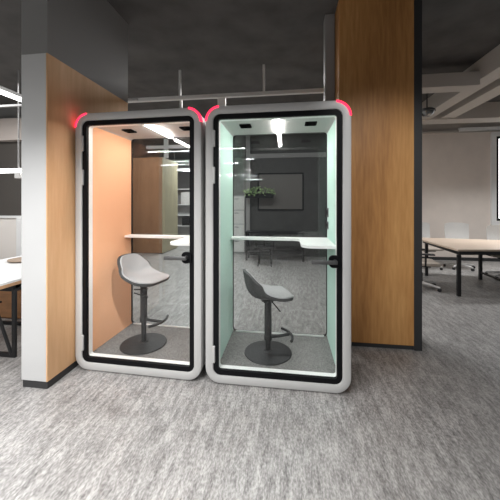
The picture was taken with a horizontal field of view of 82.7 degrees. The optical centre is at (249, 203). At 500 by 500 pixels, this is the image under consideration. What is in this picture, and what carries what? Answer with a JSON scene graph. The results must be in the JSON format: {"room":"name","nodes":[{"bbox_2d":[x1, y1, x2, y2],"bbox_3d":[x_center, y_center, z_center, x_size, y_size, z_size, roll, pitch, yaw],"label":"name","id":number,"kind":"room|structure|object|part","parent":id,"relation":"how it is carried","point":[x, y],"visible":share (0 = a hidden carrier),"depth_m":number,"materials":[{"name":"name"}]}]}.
{"room":"office","nodes":[
{"label":"office","id":0,"kind":"room"},
{"bbox_2d":[0,107,20,259],"bbox_3d":[-6.000,-0.330,6.371,4.400,3.600,0.260,0,0,8],"label":"wall","id":1,"kind":"structure","parent":0,"point":[10,186],"depth_m":6.28,"materials":[{"name":"white paint"}]},
{"bbox_3d":[-5.994,0.295,6.416,4.400,0.050,0.170,0,0,8],"label":"sill","id":2,"kind":"part","parent":1,"relation":"part of","materials":[{"name":"white paint"}]},
{"bbox_2d":[0,141,20,215],"bbox_3d":[-5.993,-0.550,6.426,4.400,1.640,0.070,0,0,8],"label":"blind","id":3,"kind":"object","parent":1,"relation":"attached to","point":[10,186],"depth_m":6.30,"materials":[{"name":"grey fabric"}]},
{"bbox_3d":[-5.004,0.895,6.201,0.180,1.150,0.050,0,0,8],"label":"post","id":4,"kind":"part","parent":1,"relation":"part of","materials":[{"name":"white paint"}]},
{"bbox_2d":[21,0,127,388],"bbox_3d":[-1.639,-0.330,2.821,0.232,3.600,1.137,0,0,8],"label":"wall","id":5,"kind":"structure","parent":0,"point":[74,53],"depth_m":2.31,"materials":[{"name":"brown wood"}]},
{"bbox_3d":[-1.720,0.110,2.267,0.220,2.600,0.018,0,0,8],"label":"panel","id":6,"kind":"part","parent":5,"relation":"part of","materials":[{"name":"white paint"}]},
{"bbox_3d":[-1.530,0.110,2.806,0.012,2.600,1.137,0,0,8],"label":"oak panel","id":7,"kind":"part","parent":5,"relation":"part of","materials":[{"name":"brown wood"}]},
{"bbox_2d":[133,157,177,253],"bbox_3d":[-4.139,0.060,9.076,3.365,2.820,1.120,0,0,8],"label":"wall","id":8,"kind":"structure","parent":0,"point":[155,179],"depth_m":8.38,"materials":[{"name":"brown wood"}]},
{"bbox_3d":[-2.484,0.050,8.853,0.025,2.800,1.120,0,0,8],"label":"panel","id":9,"kind":"part","parent":8,"relation":"part of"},
{"bbox_2d":[172,158,245,194],"bbox_3d":[-1.686,-0.330,13.649,11.000,3.600,0.200,0,0,8],"label":"wall","id":10,"kind":"structure","parent":0,"point":[239,163],"depth_m":13.41,"materials":[{"name":"grey"}]},
{"bbox_2d":[0,246,499,499],"bbox_3d":[1.098,1.500,4.392,19.000,0.060,19.000,0,0,8],"label":"floor","id":11,"kind":"structure","parent":0,"point":[424,424],"depth_m":1.92,"materials":[{"name":"carpet"}]},
{"bbox_2d":[0,256,20,357],"bbox_3d":[-2.782,1.099,2.849,1.122,0.742,2.304,0,0,8],"label":"office desk","id":12,"kind":"object","parent":11,"relation":"on","point":[10,273],"visible":0.34,"depth_m":2.72,"materials":[{"name":"white paint"}]},
{"bbox_3d":[-2.410,1.130,2.738,0.278,0.631,0.030,0,0,8],"label":"leg","id":13,"kind":"part","parent":12,"relation":"part of","materials":[{"name":"black metal"}]},
{"bbox_2d":[7,257,20,262],"bbox_3d":[-2.869,0.717,3.637,0.380,0.023,0.380,0,0,8],"label":"tray","id":14,"kind":"object","parent":12,"relation":"on","point":[18,259],"visible":0.34,"depth_m":3.58,"materials":[{"name":"beige wood"}]},
{"bbox_3d":[-2.254,1.144,2.716,0.035,0.652,0.024,0,0,8],"label":"leg","id":15,"kind":"part","parent":12,"relation":"part of","materials":[{"name":"black metal"}]},
{"bbox_2d":[0,290,20,318],"bbox_3d":[-3.337,1.285,3.863,1.550,0.370,0.438,0,0,8],"label":"base cabinet","id":16,"kind":"object","parent":11,"relation":"on","point":[5,296],"visible":0.32,"depth_m":3.63,"materials":[{"name":"orange wood"}]},
{"bbox_2d":[75,107,205,379],"bbox_3d":[-0.917,0.336,2.773,1.172,2.267,0.828,0,0,9],"label":"booth","id":17,"kind":"object","parent":11,"relation":"on","point":[103,141],"visible":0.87,"depth_m":2.56,"materials":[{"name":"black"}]},
{"bbox_3d":[-1.409,0.320,2.922,0.022,2.130,0.677,0,0,9],"label":"wall panel","id":18,"kind":"part","parent":17,"relation":"part of","materials":[{"name":"orange fabric"}]},
{"bbox_2d":[122,129,136,132],"bbox_3d":[-1.209,-0.728,2.847,0.105,0.014,0.120,0,0,9],"label":"vent","id":19,"kind":"object","parent":17,"relation":"attached to","point":[124,130],"depth_m":2.84,"materials":[{"name":"black"}]},
{"bbox_2d":[117,253,169,354],"bbox_3d":[-1.031,0.934,2.762,0.462,0.861,0.432,0,0,22],"label":"bar stool","id":20,"kind":"object","parent":17,"relation":"on","point":[134,269],"visible":1,"depth_m":2.74,"materials":[{"name":"black metal"}]},
{"bbox_2d":[120,253,168,283],"bbox_3d":[-1.032,0.621,2.763,0.416,0.231,0.381,0,0,22],"label":"cushion","id":21,"kind":"object","parent":20,"relation":"on","point":[134,269],"depth_m":2.80,"materials":[{"name":"fabric"}]},
{"bbox_2d":[145,125,172,137],"bbox_3d":[-0.908,-0.726,2.829,0.071,0.018,0.571,0,0,8],"label":"ceiling lamp","id":22,"kind":"object","parent":17,"relation":"attached to","point":[155,128],"depth_m":2.84,"materials":[{"name":"white paint"}]},
{"bbox_3d":[-0.857,1.359,3.144,0.936,0.012,0.010,0,0,9],"label":"rail","id":23,"kind":"part","parent":17,"relation":"part of","materials":[{"name":"white metal"}]},
{"bbox_3d":[-0.608,0.446,2.329,0.196,0.033,0.050,0,0,9],"label":"handle","id":24,"kind":"part","parent":17,"relation":"part of","materials":[{"name":"grey metal"}]},
{"bbox_2d":[179,126,189,130],"bbox_3d":[-0.617,-0.728,2.752,0.105,0.014,0.120,0,0,9],"label":"vent","id":25,"kind":"object","parent":17,"relation":"attached to","point":[184,128],"depth_m":2.74,"materials":[{"name":"black plastic"}]},
{"bbox_3d":[-0.523,0.448,2.352,0.085,0.095,0.024,0,0,9],"label":"lock plate","id":26,"kind":"part","parent":17,"relation":"part of","materials":[{"name":"black metal"}]},
{"bbox_2d":[178,189,189,234],"bbox_3d":[-2.631,0.420,12.263,1.200,2.100,0.400,0,0,8],"label":"shelving unit","id":27,"kind":"object","parent":11,"relation":"on","point":[183,209],"visible":0.12,"depth_m":12.46,"materials":[{"name":"grey"}]},
{"bbox_2d":[181,192,189,203],"bbox_3d":[-2.708,-0.220,12.253,0.450,0.520,0.320,0,0,8],"label":"storage box","id":28,"kind":"object","parent":27,"relation":"on","point":[185,196],"visible":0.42,"depth_m":12.10,"materials":[{"name":"white plastic"}]},
{"bbox_2d":[182,217,189,225],"bbox_3d":[-2.708,0.775,12.253,0.350,0.330,0.320,0,0,8],"label":"storage box","id":29,"kind":"object","parent":27,"relation":"on","point":[186,220],"visible":0.76,"depth_m":12.10,"materials":[{"name":"black"}]},
{"bbox_2d":[234,195,245,252],"bbox_3d":[-0.363,0.610,8.659,0.500,1.720,0.535,0,0,8],"label":"filing cabinet","id":30,"kind":"object","parent":11,"relation":"on","point":[239,200],"visible":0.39,"depth_m":8.40,"materials":[{"name":"grey metal"}]},
{"bbox_3d":[-0.395,-0.013,8.420,0.460,0.395,0.018,0,0,8],"label":"drawer","id":31,"kind":"part","parent":30,"relation":"part of","materials":[{"name":"white plastic"}]},
{"bbox_3d":[-0.395,0.403,8.420,0.460,0.395,0.018,0,0,8],"label":"drawer","id":32,"kind":"part","parent":30,"relation":"part of","materials":[{"name":"white plastic"}]},
{"bbox_3d":[-0.395,0.818,8.420,0.460,0.395,0.018,0,0,8],"label":"drawer","id":33,"kind":"part","parent":30,"relation":"part of","materials":[{"name":"white plastic"}]},
{"bbox_3d":[-0.395,1.232,8.420,0.460,0.395,0.018,0,0,8],"label":"drawer","id":34,"kind":"part","parent":30,"relation":"part of","materials":[{"name":"white plastic"}]},
{"bbox_2d":[254,234,275,266],"bbox_3d":[0.357,1.081,6.748,0.540,0.781,0.510,0,0,8],"label":"chair","id":35,"kind":"object","parent":11,"relation":"on","point":[260,247],"visible":0.93,"depth_m":6.61,"materials":[{"name":"black"}]},
{"bbox_3d":[0.359,1.040,6.763,0.480,0.060,0.480,0,0,8],"label":"seat","id":36,"kind":"part","parent":35,"relation":"part of","materials":[{"name":"black"}]},
{"bbox_3d":[0.342,0.861,6.633,0.540,0.341,0.277,0,0,8],"label":"backrest","id":37,"kind":"part","parent":35,"relation":"part of","materials":[{"name":"black"}]},
{"bbox_2d":[245,230,303,261],"bbox_3d":[0.651,1.100,7.430,1.500,0.740,0.400,0,0,8],"label":"table","id":38,"kind":"object","parent":11,"relation":"on","point":[277,233],"visible":0.87,"depth_m":7.24,"materials":[{"name":"black"}]},
{"bbox_3d":[-0.085,1.120,7.358,0.050,0.700,0.050,0,0,8],"label":"leg","id":39,"kind":"part","parent":38,"relation":"part of","materials":[{"name":"black"}]},
{"bbox_3d":[-0.039,1.120,7.695,0.050,0.700,0.050,0,0,8],"label":"leg","id":40,"kind":"part","parent":38,"relation":"part of","materials":[{"name":"black metal"}]},
{"bbox_2d":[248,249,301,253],"bbox_3d":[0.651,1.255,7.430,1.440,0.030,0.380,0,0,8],"label":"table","id":41,"kind":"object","parent":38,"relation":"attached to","point":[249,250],"depth_m":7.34,"materials":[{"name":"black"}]},
{"bbox_3d":[1.342,1.120,7.165,0.050,0.700,0.050,0,0,8],"label":"leg","id":42,"kind":"part","parent":38,"relation":"part of","materials":[{"name":"black metal"}]},
{"bbox_2d":[205,100,351,392],"bbox_3d":[0.252,0.336,2.598,1.157,2.267,0.828,0,0,8],"label":"booth","id":43,"kind":"object","parent":11,"relation":"on","point":[318,363],"visible":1,"depth_m":2.32,"materials":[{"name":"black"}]},
{"bbox_3d":[-0.235,0.320,2.733,0.022,2.130,0.677,0,0,8],"label":"wall panel","id":44,"kind":"part","parent":43,"relation":"part of","materials":[{"name":"green fabric"}]},
{"bbox_2d":[239,124,251,127],"bbox_3d":[-0.041,-0.728,2.665,0.105,0.014,0.120,0,0,8],"label":"vent","id":45,"kind":"object","parent":43,"relation":"attached to","point":[240,125],"depth_m":2.66,"materials":[{"name":"black plastic"}]},
{"bbox_2d":[243,269,293,365],"bbox_3d":[0.169,0.985,2.602,0.462,0.760,0.432,0,0,-12],"label":"bar stool","id":46,"kind":"object","parent":43,"relation":"on","point":[266,352],"visible":1,"depth_m":2.56,"materials":[{"name":"black metal"}]},
{"bbox_2d":[246,269,293,298],"bbox_3d":[0.168,0.721,2.602,0.416,0.231,0.381,0,0,-12],"label":"seat","id":47,"kind":"object","parent":46,"relation":"on","point":[258,290],"depth_m":2.47,"materials":[{"name":"fabric"}]},
{"bbox_2d":[274,119,280,133],"bbox_3d":[0.260,-0.726,2.654,0.056,0.018,0.570,0,0,8],"label":"ceiling lamp","id":48,"kind":"object","parent":43,"relation":"attached to","point":[277,123],"depth_m":2.68,"materials":[{"name":"white paint"}]},
{"bbox_3d":[0.303,1.359,2.970,0.921,0.012,0.010,0,0,8],"label":"rail","id":49,"kind":"part","parent":43,"relation":"part of","materials":[{"name":"white paint"}]},
{"bbox_2d":[305,121,316,125],"bbox_3d":[0.553,-0.728,2.584,0.105,0.014,0.120,0,0,8],"label":"vent","id":50,"kind":"object","parent":43,"relation":"attached to","point":[307,123],"depth_m":2.58,"materials":[{"name":"black plastic"}]},
{"bbox_3d":[0.565,0.446,2.163,0.196,0.033,0.050,0,0,8],"label":"handle","id":51,"kind":"part","parent":43,"relation":"part of","materials":[{"name":"grey metal"}]},
{"bbox_3d":[0.758,0.320,2.598,0.022,2.130,0.677,0,0,8],"label":"wall panel","id":52,"kind":"part","parent":43,"relation":"part of","materials":[{"name":"green fabric"}]},
{"bbox_3d":[0.650,0.448,2.189,0.085,0.095,0.024,0,0,8],"label":"lock plate","id":53,"kind":"part","parent":43,"relation":"part of","materials":[{"name":"black metal"}]},
{"bbox_2d":[422,248,441,291],"bbox_3d":[2.953,0.960,4.959,0.604,1.020,0.660,0,0,18],"label":"office chair","id":54,"kind":"object","parent":11,"relation":"on","point":[429,263],"visible":0.3,"depth_m":4.73,"materials":[{"name":"black metal"}]},
{"bbox_3d":[2.990,1.020,4.947,0.460,0.060,0.480,0,0,18],"label":"seat","id":55,"kind":"part","parent":54,"relation":"part of","materials":[{"name":"beige fabric"}]},
{"bbox_2d":[422,222,443,269],"bbox_3d":[4.050,0.960,6.529,0.660,1.020,0.604,0,0,-2],"label":"office chair","id":56,"kind":"object","parent":11,"relation":"on","point":[425,226],"visible":0.23,"depth_m":6.76,"materials":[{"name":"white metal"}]},
{"bbox_3d":[4.041,0.685,6.755,0.480,0.470,0.151,0,0,-2],"label":"backrest","id":57,"kind":"part","parent":56,"relation":"part of","materials":[{"name":"white"}]},
{"bbox_3d":[4.051,1.020,6.490,0.480,0.060,0.460,0,0,-2],"label":"seat","id":58,"kind":"part","parent":56,"relation":"part of","materials":[{"name":"beige fabric"}]},
{"bbox_2d":[443,222,475,270],"bbox_3d":[4.780,0.960,6.477,0.660,1.020,0.604,0,0,22],"label":"office chair","id":59,"kind":"object","parent":11,"relation":"on","point":[455,230],"visible":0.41,"depth_m":6.70,"materials":[{"name":"white plastic"}]},
{"bbox_3d":[4.864,0.685,6.687,0.480,0.470,0.151,0,0,22],"label":"backrest","id":60,"kind":"part","parent":59,"relation":"part of","materials":[{"name":"white plastic"}]},
{"bbox_2d":[422,238,499,296],"bbox_3d":[4.726,1.095,5.062,2.750,0.750,1.620,0,0,8],"label":"conference table","id":61,"kind":"object","parent":11,"relation":"on","point":[480,247],"visible":0.92,"depth_m":4.91,"materials":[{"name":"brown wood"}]},
{"bbox_3d":[3.598,1.143,5.790,0.048,0.655,0.048,0,0,8],"label":"leg","id":62,"kind":"part","parent":61,"relation":"part of","materials":[{"name":"black metal"}]},
{"bbox_3d":[3.314,1.143,4.507,0.048,0.655,0.048,0,0,8],"label":"leg","id":63,"kind":"part","parent":61,"relation":"part of","materials":[{"name":"black metal"}]},
{"bbox_3d":[4.712,0.782,5.034,2.630,0.065,1.440,0,0,8],"label":"under frame","id":64,"kind":"part","parent":61,"relation":"part of","materials":[{"name":"beige wood"}]},
{"bbox_3d":[4.456,1.143,5.492,0.048,0.655,0.048,0,0,8],"label":"leg","id":65,"kind":"part","parent":61,"relation":"part of","materials":[{"name":"black metal"}]},
{"bbox_2d":[485,225,499,277],"bbox_3d":[5.061,0.960,5.646,0.660,1.020,0.604,0,0,30],"label":"office chair","id":66,"kind":"object","parent":11,"relation":"on","point":[492,231],"visible":0.55,"depth_m":5.92,"materials":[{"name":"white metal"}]},
{"bbox_3d":[5.173,0.685,5.842,0.480,0.470,0.151,0,0,30],"label":"backrest","id":67,"kind":"part","parent":66,"relation":"part of","materials":[{"name":"white"}]},
{"bbox_2d":[0,0,499,159],"bbox_3d":[1.098,-2.170,4.392,19.000,0.080,19.000,0,0,8],"label":"ceiling","id":68,"kind":"structure","parent":0,"point":[217,46],"depth_m":3.83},
{"bbox_2d":[0,70,20,178],"bbox_3d":[-4.627,-1.265,4.662,2.200,1.730,0.080,0,0,8],"label":"pendant light","id":69,"kind":"object","parent":68,"relation":"hanging from","point":[17,171],"visible":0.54,"depth_m":4.53,"materials":[{"name":"grey metal"}]},
{"bbox_3d":[-3.696,-1.340,4.536,0.021,1.580,0.022,0,0,8],"label":"rod","id":70,"kind":"part","parent":69,"relation":"part of","materials":[{"name":"grey metal"}]},
{"bbox_2d":[0,86,20,101],"bbox_3d":[-2.807,-1.671,2.599,0.070,0.918,2.800,0,0,8],"label":"linear light","id":71,"kind":"object","parent":68,"relation":"hanging from","point":[4,91],"visible":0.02,"depth_m":3.20,"materials":[{"name":"white paint"}]},
{"bbox_2d":[0,98,137,107],"bbox_3d":[-4.529,-1.535,4.568,5.800,0.030,0.040,0,0,8],"label":"rail","id":72,"kind":"object","parent":68,"relation":"hanging from","point":[129,99],"visible":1,"depth_m":4.43,"materials":[{"name":"grey metal"}]},
{"bbox_2d":[146,139,189,157],"bbox_3d":[-1.510,-1.595,6.561,1.850,1.070,0.080,0,0,8],"label":"frame","id":73,"kind":"object","parent":68,"relation":"hanging from","point":[166,146],"visible":0.5,"depth_m":6.59,"materials":[{"name":"grey metal"}]},
{"bbox_3d":[-1.510,-1.315,6.561,1.850,0.070,0.080,0,0,8],"label":"rail","id":74,"kind":"part","parent":73,"relation":"part of","materials":[{"name":"grey metal"}]},
{"bbox_2d":[178,168,189,170],"bbox_3d":[-2.517,-1.745,11.239,1.400,0.870,0.160,0,0,8],"label":"ceiling light","id":75,"kind":"object","parent":68,"relation":"hanging from","point":[179,169],"visible":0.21,"depth_m":11.18,"materials":[{"name":"white paint"}]},
{"bbox_2d":[128,64,323,138],"bbox_3d":[-0.454,-1.590,4.476,3.200,1.080,0.110,0,0,8],"label":"cable tray","id":76,"kind":"object","parent":68,"relation":"hanging from","point":[221,97],"visible":0.67,"depth_m":4.42,"materials":[{"name":"grey metal"}]},
{"bbox_3d":[-0.448,-1.375,4.506,0.125,0.650,0.049,0,0,8],"label":"drop post","id":77,"kind":"part","parent":76,"relation":"part of","materials":[{"name":"grey metal"}]},
{"bbox_3d":[-0.458,-1.685,4.452,3.200,0.054,0.060,0,0,8],"label":"rail","id":78,"kind":"part","parent":76,"relation":"part of","materials":[{"name":"grey metal"}]},
{"bbox_2d":[422,93,435,116],"bbox_3d":[3.054,-1.812,4.900,0.260,0.635,0.260,0,0,8],"label":"spotlight","id":79,"kind":"object","parent":68,"relation":"hanging from","point":[428,111],"visible":0.8,"depth_m":4.83,"materials":[{"name":"grey metal"}]},
{"bbox_2d":[422,44,499,118],"bbox_3d":[3.473,-1.980,3.859,0.250,0.300,4.580,0,0,8],"label":"beam","id":80,"kind":"structure","parent":68,"relation":"attached to","point":[488,66],"depth_m":4.40,"materials":[{"name":"beige paint"}]},
{"bbox_2d":[422,71,479,93],"bbox_3d":[2.764,-1.850,4.394,1.300,0.200,0.250,0,0,8],"label":"beam","id":81,"kind":"structure","parent":80,"relation":"attached to","point":[458,81],"depth_m":4.25,"materials":[{"name":"beige paint"}]},
{"bbox_2d":[422,102,499,124],"bbox_3d":[6.109,-1.965,6.001,7.500,0.330,0.370,0,0,8],"label":"beam","id":82,"kind":"structure","parent":68,"relation":"attached to","point":[487,111],"depth_m":6.01,"materials":[{"name":"beige"}]},
{"bbox_2d":[441,78,499,117],"bbox_3d":[3.924,-1.980,3.798,0.280,0.300,4.580,0,0,8],"label":"beam","id":83,"kind":"structure","parent":68,"relation":"attached to","point":[492,90],"depth_m":5.10,"materials":[{"name":"beige"}]},
{"bbox_2d":[250,133,325,256],"bbox_3d":[1.535,-0.330,7.921,3.080,3.600,0.190,0,0,8],"label":"wall","id":84,"kind":"structure","parent":0,"point":[283,153],"depth_m":7.91,"materials":[{"name":"grey paint"}]},
{"bbox_2d":[246,136,249,230],"bbox_3d":[-0.047,-0.330,8.124,0.110,3.600,0.210,0,0,8],"label":"trim","id":85,"kind":"structure","parent":84,"relation":"attached to","point":[247,137],"depth_m":8.02,"materials":[{"name":"grey metal"}]},
{"bbox_2d":[243,186,275,197],"bbox_3d":[0.247,-0.312,7.793,0.931,0.324,0.489,0,0,8],"label":"planter","id":86,"kind":"object","parent":84,"relation":"attached to","point":[267,194],"visible":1,"depth_m":7.68,"materials":[{"name":"black"}]},
{"bbox_3d":[0.261,-0.215,7.755,0.760,0.130,0.160,0,0,8],"label":"planter","id":87,"kind":"part","parent":86,"relation":"part of","materials":[{"name":"black metal"}]},
{"bbox_2d":[258,173,303,210],"bbox_3d":[0.851,-0.330,7.937,1.280,1.050,0.039,0,0,8],"label":"board","id":88,"kind":"object","parent":84,"relation":"attached to","point":[288,188],"visible":0.98,"depth_m":7.92,"materials":[{"name":"black"}]},
{"bbox_2d":[335,0,413,349],"bbox_3d":[1.305,-0.330,3.068,0.725,3.600,0.360,0,0,8],"label":"wall","id":89,"kind":"structure","parent":0,"point":[374,39],"depth_m":2.88,"materials":[{"name":"brown wood"}]},
{"bbox_2d":[324,14,334,100],"bbox_3d":[0.908,-1.480,3.268,0.105,1.300,0.150,0,0,8],"label":"trim","id":90,"kind":"structure","parent":89,"relation":"attached to","point":[329,20],"depth_m":3.19,"materials":[{"name":"grey metal"}]},
{"bbox_2d":[413,0,421,350],"bbox_3d":[1.702,-0.330,3.017,0.075,3.600,0.374,0,0,8],"label":"trim","id":91,"kind":"structure","parent":89,"relation":"attached to","point":[417,346],"depth_m":2.83,"materials":[{"name":"grey metal"}]},
{"bbox_2d":[422,122,499,257],"bbox_3d":[6.780,-0.330,7.232,7.500,3.600,0.150,0,0,8],"label":"wall","id":92,"kind":"structure","parent":0,"point":[455,166],"depth_m":7.36,"materials":[{"name":"beige paint"}]},
{"bbox_2d":[422,130,458,133],"bbox_3d":[4.216,-1.860,7.483,2.350,0.060,0.040,0,0,8],"label":"trim","id":93,"kind":"structure","parent":92,"relation":"attached to","point":[445,131],"depth_m":7.36,"materials":[{"name":"beige metal"}]},
{"bbox_2d":[422,256,499,261],"bbox_3d":[6.769,1.430,7.147,7.500,0.080,0.020,0,0,8],"label":"baseboard","id":94,"kind":"structure","parent":92,"relation":"attached to","point":[433,258],"depth_m":7.31,"materials":[{"name":"grey"}]},
{"bbox_2d":[458,126,499,131],"bbox_3d":[7.931,-1.905,6.975,5.150,0.090,0.050,0,0,8],"label":"trim","id":95,"kind":"structure","parent":92,"relation":"attached to","point":[494,127],"depth_m":7.24,"materials":[{"name":"white paint"}]},
{"bbox_2d":[490,132,499,224],"bbox_3d":[7.014,-0.630,7.094,1.800,2.360,0.060,0,0,8],"label":"window","id":96,"kind":"structure","parent":92,"relation":"in","point":[494,136],"depth_m":7.18,"materials":[{"name":"white paint"}]},
{"bbox_3d":[7.015,-0.630,7.104,1.580,2.140,0.040,0,0,8],"label":"sash","id":97,"kind":"part","parent":96,"relation":"part of","materials":[{"name":"black metal"}]},
{"bbox_3d":[7.016,-0.630,7.112,1.480,2.040,0.015,0,0,8],"label":"pane","id":98,"kind":"part","parent":96,"relation":"part of","materials":[{"name":"white glass"}]}
]}

